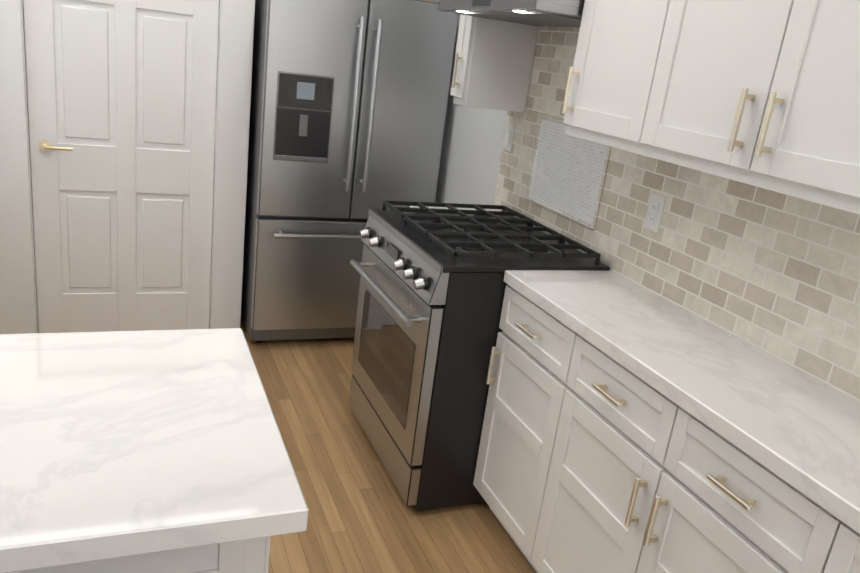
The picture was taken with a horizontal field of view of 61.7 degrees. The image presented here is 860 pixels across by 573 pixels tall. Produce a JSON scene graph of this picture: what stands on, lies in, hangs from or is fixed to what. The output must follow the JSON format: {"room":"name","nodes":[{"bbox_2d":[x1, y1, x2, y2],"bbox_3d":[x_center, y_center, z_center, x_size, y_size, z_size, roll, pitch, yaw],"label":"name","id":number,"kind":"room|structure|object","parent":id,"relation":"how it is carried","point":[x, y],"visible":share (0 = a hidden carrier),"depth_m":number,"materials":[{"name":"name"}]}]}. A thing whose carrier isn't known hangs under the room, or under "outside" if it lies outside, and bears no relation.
{"room":"kitchen","nodes":[
{"label":"kitchen","id":0,"kind":"room"},
{"bbox_2d":[21,14,220,328],"bbox_3d":[-1.431,-1.079,3.274,3.180,2.770,0.120,0,19,-23],"label":"wall","id":1,"kind":"structure","parent":0,"point":[28,161],"depth_m":3.39,"materials":[{"name":"white paint"}]},
{"bbox_2d":[23,0,218,332],"bbox_3d":[-1.416,-0.719,3.361,0.804,2.024,0.088,0,19,-23],"label":"door","id":2,"kind":"structure","parent":1,"relation":"in","point":[122,110],"depth_m":3.41,"materials":[{"name":"white paint"}]},
{"bbox_2d":[0,0,254,333],"bbox_3d":[-0.982,-0.797,3.556,2.132,2.175,0.146,0,19,-23],"label":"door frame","id":3,"kind":"structure","parent":1,"relation":"attached to","point":[18,304],"depth_m":3.39,"materials":[{"name":"white paint"}]},
{"bbox_2d":[240,317,535,572],"bbox_3d":[-0.352,1.376,0.741,3.420,0.050,8.540,0,19,-23],"label":"floor","id":4,"kind":"structure","parent":0,"point":[363,517],"depth_m":2.58,"materials":[{"name":"brown wood"}]},
{"bbox_2d":[9,536,269,572],"bbox_3d":[-0.648,0.642,1.377,0.553,0.874,0.578,0,19,-23],"label":"base cabinet","id":5,"kind":"object","parent":4,"relation":"on","point":[247,556],"visible":0.04,"depth_m":1.06,"materials":[{"name":"white paint"}]},
{"bbox_2d":[241,0,458,342],"bbox_3d":[-0.510,-0.635,3.875,0.910,1.789,0.846,0,19,-23],"label":"refrigerator","id":6,"kind":"object","parent":4,"relation":"on","point":[348,105],"visible":0.69,"depth_m":3.50,"materials":[{"name":"silver metal"}]},
{"bbox_2d":[349,200,609,510],"bbox_3d":[0.100,0.228,2.805,0.710,0.966,0.763,0,19,-23],"label":"gas range","id":7,"kind":"object","parent":4,"relation":"on","point":[433,284],"visible":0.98,"depth_m":2.49,"materials":[{"name":"silver metal"}]},
{"bbox_2d":[473,285,556,544],"bbox_3d":[0.470,0.475,2.340,0.412,0.876,0.476,0,19,-23],"label":"base cabinet","id":8,"kind":"object","parent":4,"relation":"on","point":[518,368],"depth_m":2.30,"materials":[{"name":"white paint"}]},
{"bbox_2d":[517,320,800,572],"bbox_3d":[0.690,0.673,1.819,0.412,0.876,0.953,0,19,-23],"label":"base cabinet","id":9,"kind":"object","parent":4,"relation":"on","point":[591,458],"depth_m":1.75,"materials":[{"name":"white paint"}]},
{"bbox_2d":[777,493,859,572],"bbox_3d":[0.998,0.949,1.090,0.412,0.876,0.953,0,19,-23],"label":"base cabinet","id":10,"kind":"object","parent":4,"relation":"on","point":[816,541],"depth_m":1.28,"materials":[{"name":"white paint"}]},
{"bbox_2d":[504,270,859,533],"bbox_3d":[0.974,0.450,1.126,0.423,0.040,2.943,0,19,-23],"label":"countertop","id":11,"kind":"structure","parent":10,"relation":"on","point":[797,429],"depth_m":1.68,"materials":[{"name":"white stone"}]},
{"bbox_3d":[0.079,0.124,3.265,0.412,0.875,0.120,0,19,-23],"label":"base cabinet","id":12,"kind":"object","parent":4,"relation":"on","visible":0},
{"bbox_2d":[409,206,497,210],"bbox_3d":[0.128,-0.309,3.127,0.423,0.040,0.131,0,19,-23],"label":"countertop","id":13,"kind":"structure","parent":12,"relation":"on","point":[457,208],"depth_m":3.15,"materials":[{"name":"white stone"}]},
{"bbox_2d":[430,0,611,270],"bbox_3d":[1.320,0.016,1.000,0.121,2.770,8.420,0,19,-23],"label":"wall","id":14,"kind":"structure","parent":0,"point":[471,153],"depth_m":3.51,"materials":[{"name":"white paint"}]},
{"bbox_2d":[439,0,584,27],"bbox_3d":[0.380,-0.980,2.465,0.446,0.131,0.743,0,19,-23],"label":"range hood","id":15,"kind":"object","parent":14,"relation":"attached to","point":[558,13],"visible":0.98,"depth_m":2.32,"materials":[{"name":"silver metal"}]},
{"bbox_2d":[562,0,645,147],"bbox_3d":[0.685,-0.893,1.935,0.297,1.042,0.439,0,19,-23],"label":"upper cabinet","id":16,"kind":"object","parent":14,"relation":"attached to","point":[598,80],"depth_m":2.04,"materials":[{"name":"white paint"}]},
{"bbox_2d":[493,26,859,401],"bbox_3d":[1.051,-0.152,1.458,0.018,0.911,3.860,0,19,-23],"label":"backsplash","id":17,"kind":"structure","parent":14,"relation":"attached to","point":[774,274],"depth_m":2.09,"materials":[{"name":"tile"}]},
{"bbox_2d":[503,123,514,151],"bbox_3d":[0.342,-0.648,3.130,0.008,0.114,0.070,0,19,-23],"label":"light switch","id":18,"kind":"object","parent":17,"relation":"attached to","point":[509,135],"visible":1,"depth_m":3.12,"materials":[{"name":"white plastic"}]},
{"bbox_2d":[644,193,665,232],"bbox_3d":[0.707,-0.233,2.268,0.008,0.114,0.070,0,19,-23],"label":"outlet","id":19,"kind":"object","parent":17,"relation":"attached to","point":[654,212],"visible":1,"depth_m":2.26,"materials":[{"name":"white plastic"}]},
{"bbox_2d":[618,0,859,214],"bbox_3d":[0.885,-0.714,1.463,0.297,1.042,0.877,0,19,-23],"label":"upper cabinet","id":20,"kind":"object","parent":14,"relation":"attached to","point":[764,94],"depth_m":1.54,"materials":[{"name":"white paint"}]},
{"bbox_3d":[-2.167,0.284,1.817,0.676,0.907,1.574,0,19,-23],"label":"base cabinet","id":21,"kind":"object","parent":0,"visible":0},
{"bbox_2d":[0,328,307,572],"bbox_3d":[-1.106,0.224,0.986,1.748,0.040,0.690,0,19,-23],"label":"countertop","id":22,"kind":"structure","parent":21,"relation":"on","point":[114,444],"depth_m":1.07,"materials":[{"name":"white stone"}]}
]}

